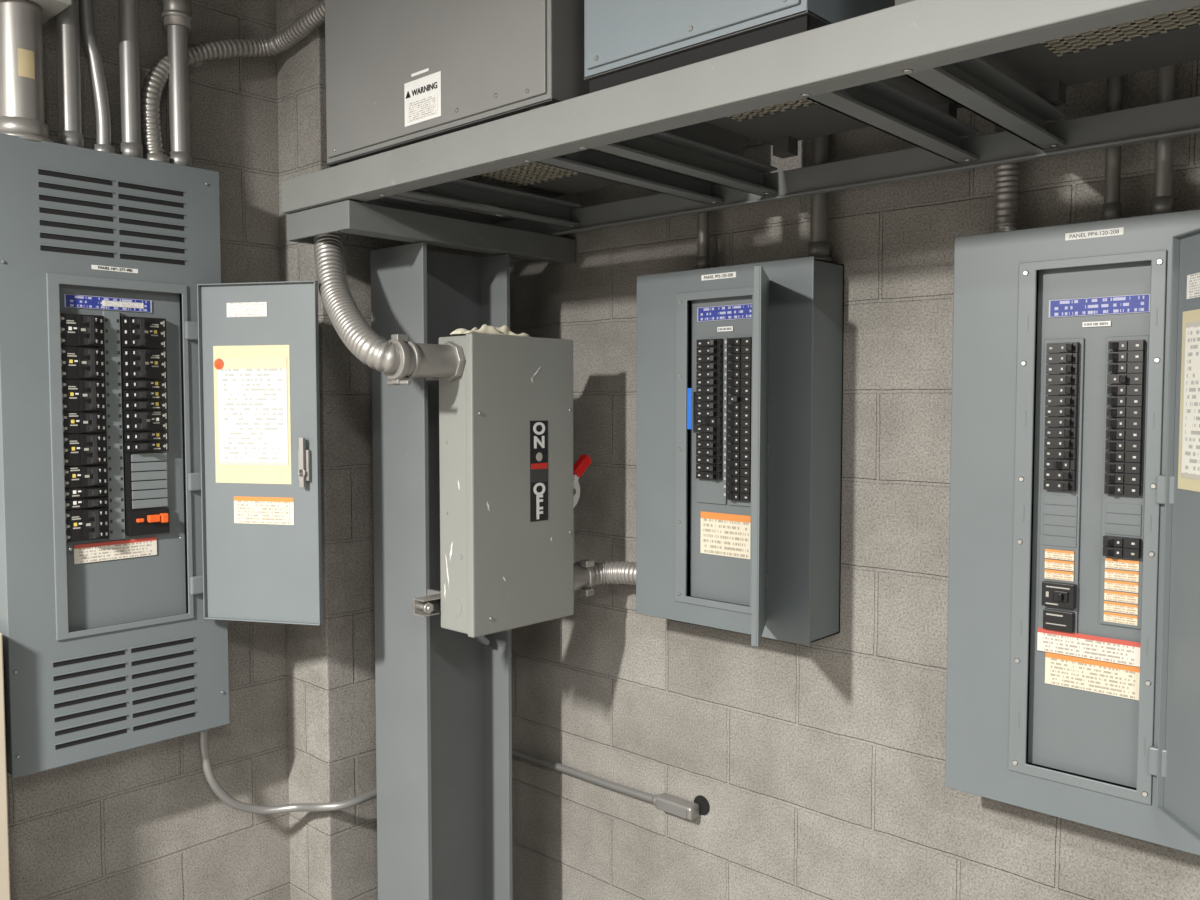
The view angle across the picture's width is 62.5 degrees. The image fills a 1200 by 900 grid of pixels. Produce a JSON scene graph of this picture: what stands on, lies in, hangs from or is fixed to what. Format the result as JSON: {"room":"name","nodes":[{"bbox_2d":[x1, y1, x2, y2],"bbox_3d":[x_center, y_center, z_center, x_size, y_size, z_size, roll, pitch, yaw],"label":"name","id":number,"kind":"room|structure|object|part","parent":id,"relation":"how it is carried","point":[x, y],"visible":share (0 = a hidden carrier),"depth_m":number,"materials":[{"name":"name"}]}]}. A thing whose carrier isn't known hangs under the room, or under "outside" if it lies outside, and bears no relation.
{"room":"electrical room","nodes":[
{"label":"electrical room","id":0,"kind":"room"},
{"bbox_2d":[7,0,289,899],"bbox_3d":[-2.447,-0.063,1.260,0.200,3.300,5.600,3,4,42],"label":"wall","id":1,"kind":"structure","parent":0,"point":[146,822],"depth_m":2.64,"materials":[{"name":"concrete"}]},
{"bbox_2d":[0,633,10,899],"bbox_3d":[-1.377,0.966,2.194,0.190,1.150,0.065,3,4,42],"label":"trim","id":2,"kind":"structure","parent":1,"relation":"attached to","point":[4,836],"depth_m":2.14,"materials":[{"name":"beige"}]},
{"bbox_2d":[28,0,71,23],"bbox_3d":[-1.320,-1.127,2.163,0.174,0.275,0.240,3,4,42],"label":"box","id":3,"kind":"object","parent":1,"relation":"attached to","point":[50,8],"visible":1,"depth_m":2.21,"materials":[{"name":"grey metal"}]},
{"bbox_2d":[0,133,322,778],"bbox_3d":[-1.041,0.015,2.323,0.444,1.414,0.602,3,4,42],"label":"electrical panel","id":4,"kind":"object","parent":1,"relation":"attached to","point":[160,469],"visible":1,"depth_m":2.36,"materials":[{"name":"grey metal"}]},
{"bbox_2d":[0,0,52,141],"bbox_3d":[-1.297,-0.837,2.206,0.130,0.306,0.130,3,4,42],"label":"conduit","id":5,"kind":"object","parent":4,"relation":"on","point":[22,104],"depth_m":2.17,"materials":[{"name":"silver metal"}]},
{"bbox_2d":[56,0,83,147],"bbox_3d":[-1.231,-1.221,2.273,0.065,1.068,0.065,3,4,42],"label":"conduit","id":6,"kind":"object","parent":4,"relation":"on","point":[67,21],"depth_m":2.27,"materials":[{"name":"silver metal"}]},
{"bbox_2d":[79,0,114,152],"bbox_3d":[-1.193,-1.225,2.321,0.056,1.066,0.073,3,4,42],"label":"conduit","id":7,"kind":"object","parent":4,"relation":"on","point":[86,14],"depth_m":2.33,"materials":[{"name":"silver metal"}]},
{"bbox_3d":[-1.134,0.014,2.342,0.008,1.414,0.506,3,4,42],"label":"trim","id":8,"kind":"part","parent":4,"relation":"part of","materials":[{"name":"grey metal"}]},
{"bbox_2d":[118,0,142,157],"bbox_3d":[-1.138,-1.226,2.375,0.059,1.068,0.059,3,4,42],"label":"conduit","id":9,"kind":"object","parent":4,"relation":"on","point":[130,145],"depth_m":2.38,"materials":[{"name":"silver metal"}]},
{"bbox_2d":[162,0,192,166],"bbox_3d":[-1.057,-1.226,2.464,0.071,1.058,0.072,3,4,42],"label":"conduit","id":10,"kind":"object","parent":4,"relation":"on","point":[177,17],"depth_m":2.46,"materials":[{"name":"silver metal"}]},
{"bbox_2d":[140,0,324,162],"bbox_3d":[-0.864,-0.930,2.443,0.430,0.471,0.393,3,4,42],"label":"conduit","id":11,"kind":"object","parent":4,"relation":"on","point":[154,83],"visible":0.87,"depth_m":2.52,"materials":[{"name":"metal"}]},
{"bbox_3d":[-0.838,0.009,2.431,0.322,0.835,0.015,1,3,13],"label":"panel door","id":12,"kind":"part","parent":4,"relation":"part of","materials":[{"name":"grey metal"}]},
{"bbox_2d":[198,729,376,814],"bbox_3d":[-0.673,0.841,2.836,0.228,0.295,0.894,3,4,42],"label":"conduit","id":13,"kind":"object","parent":4,"relation":"attached to","point":[210,777],"depth_m":2.66,"materials":[{"name":"grey metal"}]},
{"bbox_2d":[276,0,494,899],"bbox_3d":[-0.613,-0.148,2.955,0.215,3.300,0.620,3,4,42],"label":"pilaster","id":14,"kind":"object","parent":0,"point":[331,695],"visible":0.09,"depth_m":2.74,"materials":[{"name":"concrete"}]},
{"bbox_2d":[370,242,512,899],"bbox_3d":[-0.426,0.483,2.698,0.225,2.026,0.294,3,4,42],"label":"steel column","id":15,"kind":"structure","parent":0,"point":[398,273],"depth_m":2.60,"materials":[{"name":"grey metal"}]},
{"bbox_2d":[495,59,1199,899],"bbox_3d":[1.650,-0.072,1.443,6.000,3.300,0.200,3,4,42],"label":"wall","id":16,"kind":"structure","parent":0,"point":[819,767],"depth_m":2.36,"materials":[{"name":"concrete"}]},
{"bbox_2d":[512,748,709,820],"bbox_3d":[-0.010,0.934,2.845,0.768,0.059,0.047,3,4,42],"label":"conduit","id":17,"kind":"object","parent":16,"relation":"attached to","point":[666,802],"visible":0.95,"depth_m":2.72,"materials":[{"name":"grey metal"}]},
{"bbox_2d":[636,256,843,646],"bbox_3d":[0.257,0.000,2.334,0.519,0.867,0.371,3,4,42],"label":"electrical panel","id":18,"kind":"object","parent":16,"relation":"attached to","point":[739,391],"visible":1,"depth_m":2.32,"materials":[{"name":"grey metal"}]},
{"bbox_2d":[696,211,710,268],"bbox_3d":[0.261,-1.103,2.467,0.044,1.323,0.044,3,4,42],"label":"conduit","id":19,"kind":"object","parent":18,"relation":"on","point":[703,260],"depth_m":2.48,"materials":[{"name":"grey metal"}]},
{"bbox_3d":[0.284,-0.002,2.369,0.511,0.867,0.008,3,4,42],"label":"trim","id":20,"kind":"part","parent":18,"relation":"part of","materials":[{"name":"grey metal"}]},
{"bbox_3d":[0.349,0.010,2.148,0.015,0.785,0.245,1,3,13],"label":"panel door","id":21,"kind":"part","parent":18,"relation":"part of","materials":[{"name":"grey metal"}]},
{"bbox_2d":[808,135,831,261],"bbox_3d":[0.505,-1.092,2.244,0.058,1.323,0.058,3,4,42],"label":"conduit","id":22,"kind":"object","parent":18,"relation":"on","point":[819,246],"depth_m":2.25,"materials":[{"name":"grey metal"}]},
{"bbox_2d":[945,209,1199,855],"bbox_3d":[0.887,0.143,1.775,0.561,1.111,0.354,3,4,42],"label":"electrical panel","id":23,"kind":"object","parent":16,"relation":"attached to","point":[1073,680],"visible":1,"depth_m":1.83,"materials":[{"name":"grey metal"}]},
{"bbox_2d":[991,125,1018,232],"bbox_3d":[0.815,-0.687,1.974,0.064,0.526,0.064,3,4,42],"label":"conduit","id":24,"kind":"object","parent":23,"relation":"attached to","point":[1006,195],"visible":0.3,"depth_m":1.97,"materials":[{"name":"metal"}]},
{"bbox_2d":[1102,75,1122,219],"bbox_3d":[0.962,-1.075,1.826,0.039,1.316,0.039,3,4,42],"label":"conduit","id":25,"kind":"object","parent":23,"relation":"on","point":[1112,206],"depth_m":1.84,"materials":[{"name":"grey metal"}]},
{"bbox_2d":[1151,64,1175,214],"bbox_3d":[1.025,-1.072,1.769,0.042,1.316,0.042,3,4,42],"label":"conduit","id":26,"kind":"object","parent":23,"relation":"on","point":[1163,200],"depth_m":1.78,"materials":[{"name":"grey metal"}]},
{"bbox_3d":[0.979,0.138,1.587,0.015,0.995,0.250,0,3,2],"label":"panel door","id":27,"kind":"part","parent":23,"relation":"part of","materials":[{"name":"grey metal"}]},
{"bbox_3d":[-0.307,1.783,-0.607,6.000,0.200,6.000,3,4,42],"label":"floor","id":28,"kind":"structure","parent":0,"visible":0},
{"bbox_3d":[-0.423,1.504,2.746,0.335,0.020,0.394,3,4,42],"label":"base plate","id":29,"kind":"object","parent":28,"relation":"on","visible":0},
{"bbox_2d":[427,250,483,899],"bbox_3d":[-0.426,0.482,2.698,0.010,2.026,0.266,3,4,42],"label":"web","id":30,"kind":"object","parent":29,"relation":"on","point":[453,280],"visible":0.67,"depth_m":2.72,"materials":[{"name":"grey paint"}]},
{"bbox_2d":[281,0,1199,263],"bbox_3d":[0.908,-0.544,1.434,3.915,0.148,0.770,3,4,42],"label":"steel mezzanine frame","id":31,"kind":"object","parent":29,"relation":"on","point":[615,133],"visible":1,"depth_m":1.85,"materials":[{"name":"grey metal"}]},
{"bbox_2d":[474,636,489,644],"bbox_3d":[-0.379,0.454,2.659,0.040,0.169,0.186,3,4,42],"label":"bar","id":32,"kind":"object","parent":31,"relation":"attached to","point":[481,639],"visible":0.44,"depth_m":2.71,"materials":[{"name":"grey paint"}]},
{"bbox_2d":[412,333,591,637],"bbox_3d":[-0.256,0.075,2.519,0.238,0.714,0.469,3,4,42],"label":"switch","id":33,"kind":"object","parent":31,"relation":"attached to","point":[510,487],"visible":0.99,"depth_m":2.39,"materials":[{"name":"metal"}]},
{"bbox_2d":[313,231,464,384],"bbox_3d":[-0.558,-0.382,2.362,0.448,0.458,0.234,3,4,42],"label":"conduit","id":34,"kind":"object","parent":33,"relation":"attached to","point":[400,359],"visible":0.88,"depth_m":2.26,"materials":[{"name":"metal"}]},
{"bbox_2d":[450,324,530,336],"bbox_3d":[-0.268,-0.293,2.416,0.080,0.029,0.211,3,4,42],"label":"rag","id":35,"kind":"object","parent":33,"relation":"on","point":[485,329],"visible":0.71,"depth_m":2.38,"materials":[{"name":"white fabric"}]},
{"bbox_3d":[-0.191,0.079,2.436,0.023,0.714,0.341,3,4,42],"label":"door","id":36,"kind":"part","parent":33,"relation":"part of","materials":[{"name":"grey metal"}]},
{"bbox_3d":[-0.090,0.087,2.595,0.066,0.147,0.134,3,4,42],"label":"operating handle","id":37,"kind":"part","parent":33,"relation":"part of","materials":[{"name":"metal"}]},
{"bbox_2d":[573,559,635,595],"bbox_3d":[0.018,0.341,2.630,0.216,0.094,0.206,3,4,42],"label":"conduit","id":38,"kind":"object","parent":33,"relation":"attached to","point":[587,573],"visible":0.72,"depth_m":2.64,"materials":[{"name":"metal"}]},
{"bbox_2d":[325,0,742,197],"bbox_3d":[-0.162,-1.126,2.317,0.765,0.924,0.640,3,4,42],"label":"transformer","id":39,"kind":"object","parent":31,"relation":"on","point":[400,73],"visible":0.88,"depth_m":2.10,"materials":[{"name":"metal"}]},
{"bbox_2d":[471,162,578,186],"bbox_3d":[-0.167,-0.684,2.412,0.330,0.003,0.220,3,4,42],"label":"grille","id":40,"kind":"object","parent":39,"relation":"attached to","point":[529,168],"depth_m":2.47,"materials":[{"name":"metal"}]},
{"bbox_2d":[584,0,961,158],"bbox_3d":[0.352,-1.102,1.848,0.462,0.924,0.640,3,4,42],"label":"transformer","id":41,"kind":"object","parent":31,"relation":"on","point":[625,41],"visible":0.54,"depth_m":1.69,"materials":[{"name":"metal"}]},
{"bbox_2d":[727,98,817,120],"bbox_3d":[0.321,-0.677,1.871,0.300,0.003,0.240,3,4,42],"label":"grille","id":42,"kind":"object","parent":41,"relation":"attached to","point":[787,107],"depth_m":1.99,"materials":[{"name":"metal"}]},
{"bbox_2d":[884,0,1199,105],"bbox_3d":[0.877,-1.078,1.369,0.750,0.924,0.638,3,4,42],"label":"transformer","id":43,"kind":"object","parent":31,"relation":"on","point":[1046,68],"visible":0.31,"depth_m":1.66,"materials":[{"name":"metal"}]},
{"bbox_2d":[1041,5,1199,56],"bbox_3d":[0.801,-0.654,1.404,0.400,0.003,0.360,3,4,42],"label":"grille","id":44,"kind":"object","parent":43,"relation":"attached to","point":[1049,49],"depth_m":1.57,"materials":[{"name":"metal"}]}
]}

